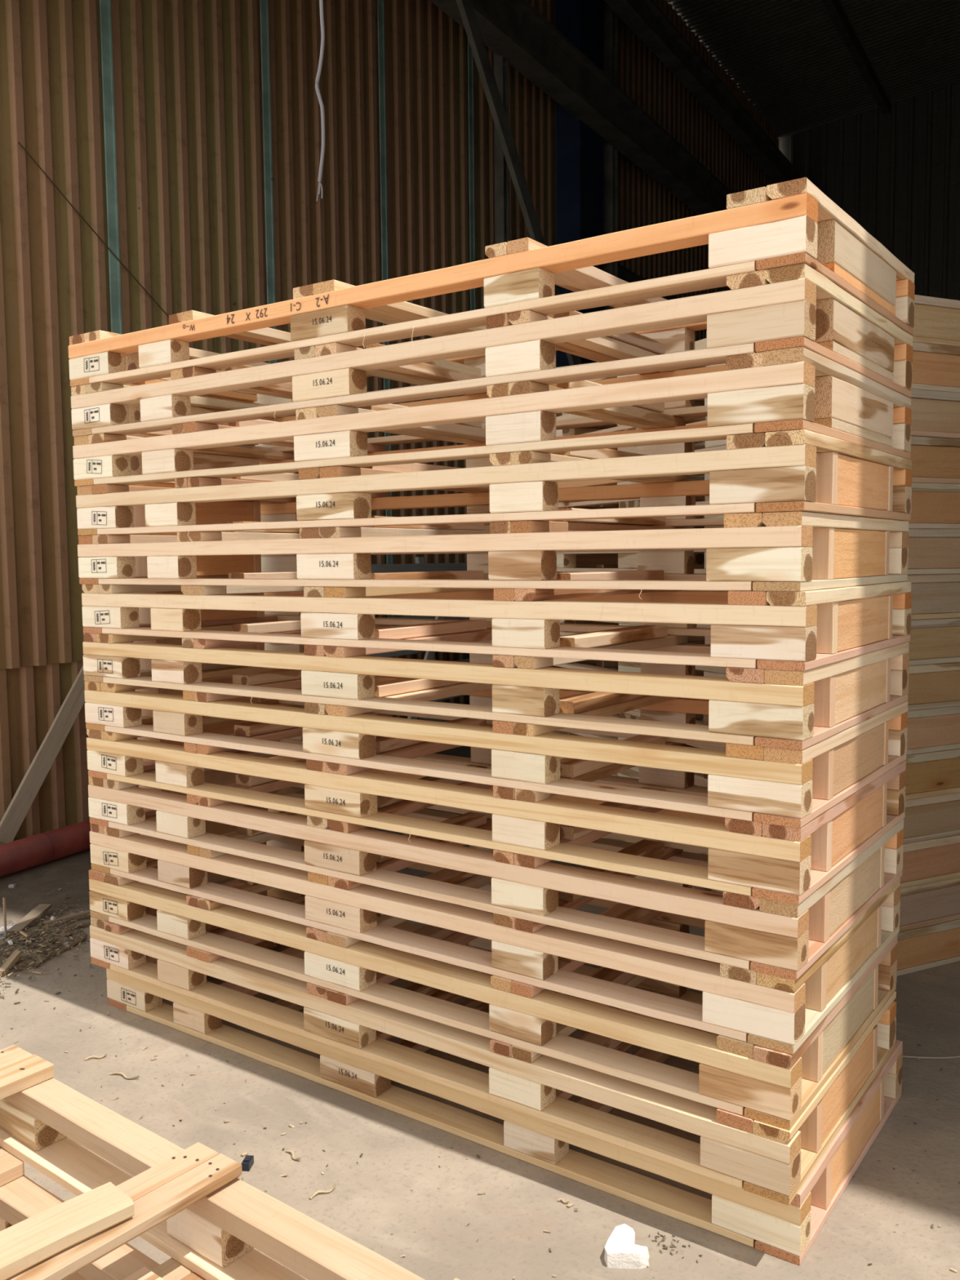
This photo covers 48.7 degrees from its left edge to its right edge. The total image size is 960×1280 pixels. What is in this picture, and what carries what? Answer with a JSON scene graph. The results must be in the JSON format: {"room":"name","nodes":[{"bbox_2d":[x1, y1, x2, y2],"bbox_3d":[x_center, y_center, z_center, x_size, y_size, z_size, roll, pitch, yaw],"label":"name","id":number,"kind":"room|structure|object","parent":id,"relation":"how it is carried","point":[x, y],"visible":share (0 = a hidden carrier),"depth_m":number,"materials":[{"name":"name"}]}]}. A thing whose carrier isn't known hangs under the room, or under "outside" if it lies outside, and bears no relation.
{"room":"warehouse","nodes":[
{"label":"warehouse","id":0,"kind":"room"},
{"bbox_2d":[0,0,778,844],"bbox_3d":[1.158,-4.027,12.744,0.093,9.450,17.122,2,5,31],"label":"wall","id":1,"kind":"structure","parent":0,"point":[188,81],"depth_m":7.58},
{"bbox_2d":[17,142,168,317],"bbox_3d":[-2.405,-2.549,6.779,0.008,0.856,1.194,2,5,31],"label":"guy wire","id":2,"kind":"object","parent":1,"relation":"attached to","point":[20,144],"visible":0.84,"depth_m":6.68,"materials":[{"name":"brown metal"}]},
{"bbox_2d":[99,0,133,642],"bbox_3d":[-2.387,-4.042,6.756,0.017,8.430,0.078,2,5,31],"label":"metal post","id":3,"kind":"object","parent":1,"relation":"attached to","point":[104,5],"visible":0.44,"depth_m":6.83,"materials":[{"name":"metal"}]},
{"bbox_2d":[259,0,276,364],"bbox_3d":[-1.618,-4.147,8.027,0.017,8.430,0.078,2,5,31],"label":"strip","id":4,"kind":"object","parent":1,"relation":"attached to","point":[264,4],"visible":0.44,"depth_m":8.06,"materials":[{"name":"teal paint"}]},
{"bbox_2d":[377,0,394,617],"bbox_3d":[-0.849,-4.253,9.299,0.017,8.430,0.078,2,5,31],"label":"strip","id":5,"kind":"object","parent":1,"relation":"attached to","point":[380,6],"visible":0.44,"depth_m":9.30,"materials":[{"name":"teal paint"}]},
{"bbox_2d":[467,39,475,311],"bbox_3d":[-0.080,-4.359,10.571,0.017,8.430,0.078,2,5,31],"label":"strip","id":6,"kind":"object","parent":1,"relation":"attached to","point":[470,56],"visible":0.44,"depth_m":10.54,"materials":[{"name":"teal paint"}]},
{"bbox_2d":[617,263,679,300],"bbox_3d":[3.540,-4.909,16.397,0.101,0.157,7.900,2,5,31],"label":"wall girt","id":7,"kind":"structure","parent":1,"relation":"attached to","point":[624,273],"depth_m":13.71,"materials":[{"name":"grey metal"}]},
{"bbox_2d":[0,746,959,1279],"bbox_3d":[6.890,1.215,5.493,24.000,0.001,28.000,3,5,35],"label":"floor","id":8,"kind":"structure","parent":0,"point":[390,1202],"depth_m":3.03,"materials":[{"name":"concrete"}]},
{"bbox_2d":[0,924,14,939],"bbox_3d":[-2.180,1.341,4.848,0.120,0.013,0.243,-1,4,-1],"label":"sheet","id":9,"kind":"object","parent":8,"relation":"on","point":[2,931],"visible":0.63,"depth_m":4.87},
{"bbox_2d":[0,951,22,976],"bbox_3d":[-1.967,1.352,4.433,0.030,0.058,0.142,0,4,5],"label":"stick","id":10,"kind":"object","parent":8,"relation":"on","point":[15,956],"visible":1,"depth_m":4.43,"materials":[{"name":"beige wood"}]},
{"bbox_2d":[8,884,16,888],"bbox_3d":[-2.458,1.292,5.575,0.030,0.017,0.038,3,5,35],"label":"foam piece","id":11,"kind":"object","parent":8,"relation":"on","point":[11,886],"visible":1,"depth_m":5.56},
{"bbox_2d":[0,915,85,974],"bbox_3d":[-1.997,1.351,4.687,0.424,0.032,0.795,0,4,5],"label":"mound","id":12,"kind":"object","parent":8,"relation":"on","point":[61,947],"visible":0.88,"depth_m":4.67,"materials":[{"name":"brown wood"}]},
{"bbox_2d":[2,897,7,937],"bbox_3d":[-2.134,1.255,4.764,0.009,0.200,0.010,3,5,35],"label":"stick","id":13,"kind":"object","parent":12,"relation":"on","point":[3,898],"visible":0.88,"depth_m":4.76,"materials":[{"name":"beige wood"}]},
{"bbox_2d":[7,904,51,933],"bbox_3d":[-2.118,1.313,4.991,0.063,0.032,0.330,0,4,2],"label":"board offcut","id":14,"kind":"object","parent":12,"relation":"on","point":[33,915],"visible":0.95,"depth_m":4.98,"materials":[{"name":"beige wood"}]},
{"bbox_2d":[0,819,90,876],"bbox_3d":[-1.956,1.098,7.024,0.173,0.172,3.550,2,5,27],"label":"pipe","id":15,"kind":"object","parent":8,"relation":"on","point":[20,855],"visible":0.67,"depth_m":5.94,"materials":[{"name":"paint"}]},
{"bbox_2d":[0,896,91,1004],"bbox_3d":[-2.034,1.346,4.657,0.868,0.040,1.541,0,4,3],"label":"chips","id":16,"kind":"object","parent":8,"relation":"on","point":[46,942],"visible":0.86,"depth_m":4.70,"materials":[{"name":"brown wood"}]},
{"bbox_2d":[7,939,13,945],"bbox_3d":[-2.064,1.329,4.659,0.015,0.008,0.050,-4,5,-35],"label":"stick","id":17,"kind":"object","parent":16,"relation":"on","point":[11,943],"visible":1,"depth_m":4.65,"materials":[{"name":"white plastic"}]},
{"bbox_2d":[19,930,28,937],"bbox_3d":[-2.045,1.320,4.756,0.011,0.007,0.085,-5,6,-43],"label":"stick","id":18,"kind":"object","parent":16,"relation":"on","point":[20,931],"visible":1,"depth_m":4.75,"materials":[{"name":"brown wood"}]},
{"bbox_2d":[57,930,70,936],"bbox_3d":[-1.910,1.342,4.766,0.061,0.024,0.121,1,5,25],"label":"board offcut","id":19,"kind":"object","parent":8,"relation":"on","point":[62,933],"visible":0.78,"depth_m":4.80,"materials":[{"name":"brown wood"}]},
{"bbox_2d":[0,592,132,844],"bbox_3d":[-2.520,0.366,6.611,0.024,1.628,1.212,2,5,31],"label":"diagonal brace","id":20,"kind":"object","parent":8,"relation":"on","point":[53,741],"visible":0.56,"depth_m":6.41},
{"bbox_2d":[42,910,91,925],"bbox_3d":[-1.925,1.315,5.039,0.300,0.020,0.027,-5,6,-45],"label":"stick","id":21,"kind":"object","parent":8,"relation":"on","point":[76,916],"visible":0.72,"depth_m":5.01,"materials":[{"name":"beige wood"}]},
{"bbox_2d":[48,921,90,929],"bbox_3d":[-1.908,1.332,4.917,0.300,0.014,0.019,-3,5,-33],"label":"stick","id":22,"kind":"object","parent":8,"relation":"on","point":[86,923],"visible":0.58,"depth_m":4.94,"materials":[{"name":"brown wood"}]},
{"bbox_2d":[84,1053,106,1060],"bbox_3d":[-1.319,1.432,3.642,0.073,0.013,0.016,-2,5,-16],"label":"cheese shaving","id":23,"kind":"object","parent":8,"relation":"on","point":[105,1054],"visible":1,"depth_m":3.64,"materials":[{"name":"wood"}]},
{"bbox_2d":[109,1071,139,1079],"bbox_3d":[-1.178,1.441,3.509,0.113,0.014,0.022,1,5,24],"label":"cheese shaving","id":24,"kind":"object","parent":8,"relation":"on","point":[116,1073],"visible":1,"depth_m":3.51,"materials":[{"name":"wood"}]},
{"bbox_2d":[241,1155,253,1171],"bbox_3d":[-0.654,1.470,2.982,0.022,0.027,0.042,0,4,7],"label":"scrap","id":25,"kind":"object","parent":8,"relation":"on","point":[247,1162],"visible":0.96,"depth_m":2.97,"materials":[{"name":"grey plastic"}]},
{"bbox_2d":[285,1150,301,1159],"bbox_3d":[-0.535,1.472,3.031,0.016,0.013,0.073,-4,6,-38],"label":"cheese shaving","id":26,"kind":"object","parent":8,"relation":"on","point":[286,1151],"visible":1,"depth_m":3.02,"materials":[{"name":"wood"}]},
{"bbox_2d":[309,1183,336,1199],"bbox_3d":[-0.422,1.484,2.852,0.083,0.013,0.018,-3,5,-34],"label":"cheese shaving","id":27,"kind":"object","parent":8,"relation":"on","point":[311,1197],"visible":1,"depth_m":2.85,"materials":[{"name":"wood"}]},
{"bbox_2d":[370,556,469,737],"bbox_3d":[-0.479,0.087,9.835,0.259,1.712,2.100,2,5,31],"label":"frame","id":28,"kind":"object","parent":8,"relation":"on","point":[420,565],"visible":0.09,"depth_m":9.73,"materials":[{"name":"beige wood"}]},
{"bbox_2d":[407,616,444,719],"bbox_3d":[-0.478,0.310,9.068,0.032,1.372,0.792,2,5,31],"label":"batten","id":29,"kind":"object","parent":8,"relation":"on","point":[428,655],"visible":0.06,"depth_m":9.11,"materials":[{"name":"beige wood"}]},
{"bbox_2d":[0,883,957,1279],"bbox_3d":[-0.512,1.406,3.919,4.905,0.010,2.697,3,5,35],"label":"wood shavings","id":30,"kind":"object","parent":8,"relation":"on","point":[108,1013],"visible":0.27,"depth_m":3.06},
{"bbox_2d":[11,896,959,1265],"bbox_3d":[-0.512,1.405,3.939,4.863,0.007,2.676,3,5,35],"label":"crumbs","id":31,"kind":"object","parent":8,"relation":"on","point":[361,1155],"visible":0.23,"depth_m":3.03,"materials":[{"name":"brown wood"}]},
{"bbox_2d":[493,52,510,244],"bbox_3d":[0.223,-3.813,10.410,0.100,9.400,0.120,2,5,31],"label":"steel column","id":32,"kind":"structure","parent":8,"relation":"on","point":[502,203],"depth_m":10.31,"materials":[{"name":"grey metal"}]},
{"bbox_2d":[106,924,902,1265],"bbox_3d":[-0.056,1.331,3.709,2.697,0.179,0.978,3,5,35],"label":"pallet","id":33,"kind":"object","parent":8,"relation":"on","point":[782,1231],"visible":0.43,"depth_m":3.03,"materials":[{"name":"brown wood"}]},
{"bbox_2d":[89,884,896,1205],"bbox_3d":[-0.098,1.155,3.650,2.697,0.179,0.978,3,5,35],"label":"pallet","id":34,"kind":"object","parent":33,"relation":"on","point":[768,1161],"visible":0.54,"depth_m":3.01,"materials":[{"name":"brown wood"}]},
{"bbox_2d":[88,835,897,1129],"bbox_3d":[-0.099,0.975,3.642,2.697,0.179,0.978,3,5,35],"label":"pallet","id":35,"kind":"object","parent":34,"relation":"on","point":[766,1085],"visible":0.55,"depth_m":3.01,"materials":[{"name":"brown wood"}]},
{"bbox_2d":[89,786,900,1054],"bbox_3d":[-0.092,0.795,3.634,2.697,0.179,0.978,3,5,35],"label":"pallet","id":36,"kind":"object","parent":35,"relation":"on","point":[777,1013],"visible":0.6,"depth_m":3.01,"materials":[{"name":"brown wood"}]},
{"bbox_2d":[88,751,903,980],"bbox_3d":[-0.091,0.616,3.614,2.697,0.179,0.978,3,5,35],"label":"pallet","id":37,"kind":"object","parent":36,"relation":"on","point":[783,940],"visible":0.59,"depth_m":3.00,"materials":[{"name":"brown wood"}]},
{"bbox_2d":[86,702,906,904],"bbox_3d":[-0.091,0.448,3.597,2.697,0.201,0.980,3,5,35],"label":"pallet","id":38,"kind":"object","parent":37,"relation":"on","point":[773,862],"visible":0.56,"depth_m":3.00,"materials":[{"name":"brown wood"}]},
{"bbox_2d":[84,666,907,828],"bbox_3d":[-0.092,0.258,3.580,2.697,0.180,0.978,3,5,35],"label":"pallet","id":39,"kind":"object","parent":38,"relation":"on","point":[784,787],"visible":0.71,"depth_m":3.01,"materials":[{"name":"brown wood"}]},
{"bbox_2d":[82,620,909,750],"bbox_3d":[-0.094,0.088,3.565,2.697,0.199,0.981,3,5,35],"label":"pallet","id":40,"kind":"object","parent":39,"relation":"on","point":[788,709],"visible":0.79,"depth_m":2.97,"materials":[{"name":"brown wood"}]},
{"bbox_2d":[81,581,911,671],"bbox_3d":[-0.092,-0.101,3.551,2.697,0.179,0.978,3,5,35],"label":"pallet","id":41,"kind":"object","parent":40,"relation":"on","point":[808,629],"visible":0.85,"depth_m":3.03,"materials":[{"name":"brown wood"}]},
{"bbox_2d":[77,511,908,599],"bbox_3d":[-0.104,-0.269,3.545,2.697,0.203,0.981,3,5,35],"label":"pallet","id":42,"kind":"object","parent":41,"relation":"on","point":[777,551],"visible":1,"depth_m":2.96,"materials":[{"name":"brown wood"}]},
{"bbox_2d":[75,429,911,537],"bbox_3d":[-0.102,-0.451,3.524,2.697,0.198,0.980,3,5,35],"label":"pallet","id":43,"kind":"object","parent":42,"relation":"on","point":[803,470],"visible":0.89,"depth_m":2.98,"materials":[{"name":"brown wood"}]},
{"bbox_2d":[72,346,911,488],"bbox_3d":[-0.108,-0.639,3.511,2.697,0.180,0.978,3,5,35],"label":"pallet","id":44,"kind":"object","parent":43,"relation":"on","point":[798,388],"visible":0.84,"depth_m":2.93,"materials":[{"name":"brown wood"}]},
{"bbox_2d":[71,262,912,453],"bbox_3d":[-0.111,-0.808,3.496,2.697,0.201,0.980,3,5,35],"label":"pallet","id":45,"kind":"object","parent":44,"relation":"on","point":[795,305],"visible":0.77,"depth_m":2.91,"materials":[{"name":"brown wood"}]},
{"bbox_2d":[68,177,915,406],"bbox_3d":[-0.113,-0.974,3.479,2.697,0.228,0.980,3,5,35],"label":"pallet","id":46,"kind":"object","parent":45,"relation":"on","point":[793,222],"visible":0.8,"depth_m":2.87,"materials":[{"name":"brown wood"}]},
{"bbox_2d":[456,0,582,365],"bbox_3d":[1.091,-2.572,11.054,0.050,6.789,5.406,2,5,31],"label":"diagonal brace","id":47,"kind":"object","parent":8,"relation":"on","point":[466,9],"visible":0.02,"depth_m":9.40,"materials":[{"name":"grey metal"}]},
{"bbox_2d":[557,1197,568,1203],"bbox_3d":[0.220,1.482,2.803,0.032,0.012,0.010,2,5,29],"label":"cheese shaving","id":48,"kind":"object","parent":8,"relation":"on","point":[561,1198],"visible":1,"depth_m":2.80,"materials":[{"name":"wood"}]},
{"bbox_2d":[555,0,603,367],"bbox_3d":[1.153,-3.958,12.178,0.500,9.400,0.800,2,5,31],"label":"steel column","id":49,"kind":"structure","parent":8,"relation":"on","point":[579,148],"depth_m":11.85,"materials":[{"name":"metal"}]},
{"bbox_2d":[429,0,733,215],"bbox_3d":[2.268,-6.118,13.375,0.261,0.470,14.200,2,5,31],"label":"beam","id":50,"kind":"structure","parent":49,"relation":"attached to","point":[514,30],"depth_m":11.52,"materials":[{"name":"grey metal"}]},
{"bbox_2d":[603,0,617,310],"bbox_3d":[1.548,-4.002,12.697,0.160,9.400,0.160,2,5,31],"label":"steel column","id":51,"kind":"structure","parent":8,"relation":"on","point":[610,16],"depth_m":12.50,"materials":[{"name":"metal"}]},
{"bbox_2d":[604,1223,649,1268],"bbox_3d":[0.346,1.485,2.595,0.105,0.037,0.129,-2,5,-15],"label":"lump","id":52,"kind":"object","parent":8,"relation":"on","point":[621,1251],"visible":1,"depth_m":2.56,"materials":[{"name":"white"}]},
{"bbox_2d":[648,1231,702,1262],"bbox_3d":[0.483,1.497,2.616,0.063,0.006,0.146,-4,6,-39],"label":"crumbs","id":53,"kind":"object","parent":8,"relation":"on","point":[655,1238],"visible":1,"depth_m":2.62,"materials":[{"name":"brown wood"}]},
{"bbox_2d":[635,875,959,976],"bbox_3d":[1.265,1.175,5.565,0.977,0.179,2.697,-3,5,-25],"label":"pallet","id":54,"kind":"object","parent":8,"relation":"on","point":[927,947],"visible":0.02,"depth_m":4.36,"materials":[{"name":"brown wood"}]},
{"bbox_2d":[602,836,959,932],"bbox_3d":[1.260,0.995,5.553,0.977,0.179,2.697,-3,5,-25],"label":"pallet","id":55,"kind":"object","parent":54,"relation":"on","point":[937,902],"visible":0.03,"depth_m":4.35,"materials":[{"name":"brown wood"}]},
{"bbox_2d":[693,784,959,888],"bbox_3d":[1.261,0.816,5.537,0.978,0.179,2.697,-3,5,-25],"label":"pallet","id":56,"kind":"object","parent":55,"relation":"on","point":[936,860],"visible":0.02,"depth_m":4.33,"materials":[{"name":"brown wood"}]},
{"bbox_2d":[902,1055,959,1058],"bbox_3d":[1.578,1.409,3.592,0.527,0.007,0.071,0,5,12],"label":"wire","id":57,"kind":"object","parent":8,"relation":"on","point":[907,1056],"visible":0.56,"depth_m":3.58,"materials":[{"name":"beige"}]},
{"bbox_3d":[-1.257,1.468,2.090,2.697,0.180,0.977,3,6,38],"label":"pallet","id":58,"kind":"object","parent":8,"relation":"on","visible":0},
{"bbox_2d":[0,1146,206,1279],"bbox_3d":[-1.288,1.296,1.984,2.697,0.179,0.977,3,6,38],"label":"pallet","id":59,"kind":"object","parent":58,"relation":"on","point":[21,1198],"visible":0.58,"depth_m":2.26,"materials":[{"name":"brown wood"}]},
{"bbox_2d":[0,1044,459,1279],"bbox_3d":[-1.256,1.108,2.060,2.698,0.180,0.978,3,6,38],"label":"pallet","id":60,"kind":"object","parent":59,"relation":"on","point":[191,1204],"visible":0.94,"depth_m":2.02,"materials":[{"name":"brown wood"}]},
{"bbox_2d":[0,1182,134,1279],"bbox_3d":[-1.023,1.041,1.510,0.095,0.035,1.100,4,6,43],"label":"plank","id":61,"kind":"object","parent":60,"relation":"on","point":[30,1242],"visible":1,"depth_m":1.81,"materials":[{"name":"brown wood"}]},
{"bbox_2d":[547,713,959,844],"bbox_3d":[1.253,0.636,5.523,0.976,0.180,2.697,-3,5,-25],"label":"pallet","id":62,"kind":"object","parent":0,"point":[928,818],"visible":0.06,"depth_m":4.33,"materials":[{"name":"brown wood"}]},
{"bbox_2d":[570,712,959,799],"bbox_3d":[1.252,0.458,5.502,0.976,0.179,2.697,-3,5,-25],"label":"pallet","id":63,"kind":"object","parent":62,"relation":"on","point":[937,773],"visible":0.08,"depth_m":4.30,"materials":[{"name":"brown wood"}]},
{"bbox_2d":[550,659,959,755],"bbox_3d":[1.251,0.277,5.500,0.977,0.179,2.697,-3,5,-25],"label":"pallet","id":64,"kind":"object","parent":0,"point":[936,729],"visible":0.04,"depth_m":4.30,"materials":[{"name":"brown wood"}]},
{"bbox_2d":[554,631,959,711],"bbox_3d":[1.249,0.098,5.479,0.978,0.180,2.697,-3,5,-25],"label":"pallet","id":65,"kind":"object","parent":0,"point":[933,686],"visible":0.11,"depth_m":4.30,"materials":[{"name":"brown wood"}]},
{"bbox_2d":[560,617,959,666],"bbox_3d":[1.250,-0.081,5.462,0.978,0.179,2.697,-3,5,-25],"label":"pallet","id":66,"kind":"object","parent":65,"relation":"on","point":[932,641],"visible":0.09,"depth_m":4.26,"materials":[{"name":"brown wood"}]},
{"bbox_2d":[556,571,959,619],"bbox_3d":[1.245,-0.261,5.460,0.977,0.180,2.697,-3,5,-25],"label":"pallet","id":67,"kind":"object","parent":66,"relation":"on","point":[934,596],"visible":0.09,"depth_m":4.25,"materials":[{"name":"brown wood"}]},
{"bbox_2d":[556,528,959,574],"bbox_3d":[1.242,-0.440,5.434,0.978,0.179,2.697,-3,5,-25],"label":"pallet","id":68,"kind":"object","parent":67,"relation":"on","point":[931,551],"visible":0.2,"depth_m":4.27,"materials":[{"name":"brown wood"}]},
{"bbox_2d":[561,482,959,528],"bbox_3d":[1.237,-0.619,5.423,0.977,0.180,2.698,-3,5,-25],"label":"pallet","id":69,"kind":"object","parent":68,"relation":"on","point":[934,505],"visible":0.05,"depth_m":4.22,"materials":[{"name":"brown wood"}]},
{"bbox_2d":[557,435,959,508],"bbox_3d":[1.236,-0.799,5.412,0.978,0.179,2.697,-3,5,-25],"label":"pallet","id":70,"kind":"object","parent":69,"relation":"on","point":[934,460],"visible":0.17,"depth_m":4.22,"materials":[{"name":"brown wood"}]},
{"bbox_2d":[607,388,959,477],"bbox_3d":[1.234,-0.978,5.394,0.977,0.179,2.697,-3,5,-25],"label":"pallet","id":71,"kind":"object","parent":70,"relation":"on","point":[935,414],"visible":0.06,"depth_m":4.19,"materials":[{"name":"brown wood"}]},
{"bbox_2d":[555,342,959,445],"bbox_3d":[1.233,-1.158,5.383,0.978,0.179,2.697,-3,5,-25],"label":"pallet","id":72,"kind":"object","parent":71,"relation":"on","point":[935,367],"visible":0.12,"depth_m":4.18,"materials":[{"name":"brown wood"}]},
{"bbox_2d":[555,294,959,417],"bbox_3d":[1.229,-1.337,5.370,0.976,0.180,2.697,-3,5,-25],"label":"pallet","id":73,"kind":"object","parent":72,"relation":"on","point":[936,320],"visible":0.06,"depth_m":4.16,"materials":[{"name":"brown wood"}]},
{"bbox_2d":[667,0,959,138],"bbox_3d":[7.402,-8.726,8.205,17.000,0.591,17.371,3,5,35],"label":"ceiling","id":74,"kind":"structure","parent":0,"point":[789,58],"depth_m":16.55,"materials":[{"name":"black metal"}]},
{"bbox_2d":[821,0,890,114],"bbox_3d":[2.775,-8.722,11.367,0.124,0.200,16.843,2,5,31],"label":"beam","id":75,"kind":"structure","parent":74,"relation":"attached to","point":[833,7],"depth_m":16.36,"materials":[{"name":"grey metal"}]},
{"bbox_2d":[777,83,959,300],"bbox_3d":[12.481,-5.107,15.230,17.500,11.000,0.032,3,5,35],"label":"wall","id":76,"kind":"structure","parent":0,"point":[896,173],"depth_m":18.56,"materials":[{"name":"black metal"}]},
{"bbox_3d":[2.817,-6.053,1.150,15.900,5.200,0.060,3,5,35],"label":"wall","id":77,"kind":"structure","parent":0,"visible":0},
{"bbox_2d":[315,0,324,201],"bbox_3d":[-0.714,-2.738,4.125,0.074,1.928,0.300,3,5,35],"label":"hanging cable","id":78,"kind":"object","parent":77,"relation":"hanging from","point":[321,2],"visible":1,"depth_m":4.26,"materials":[{"name":"grey plastic"}]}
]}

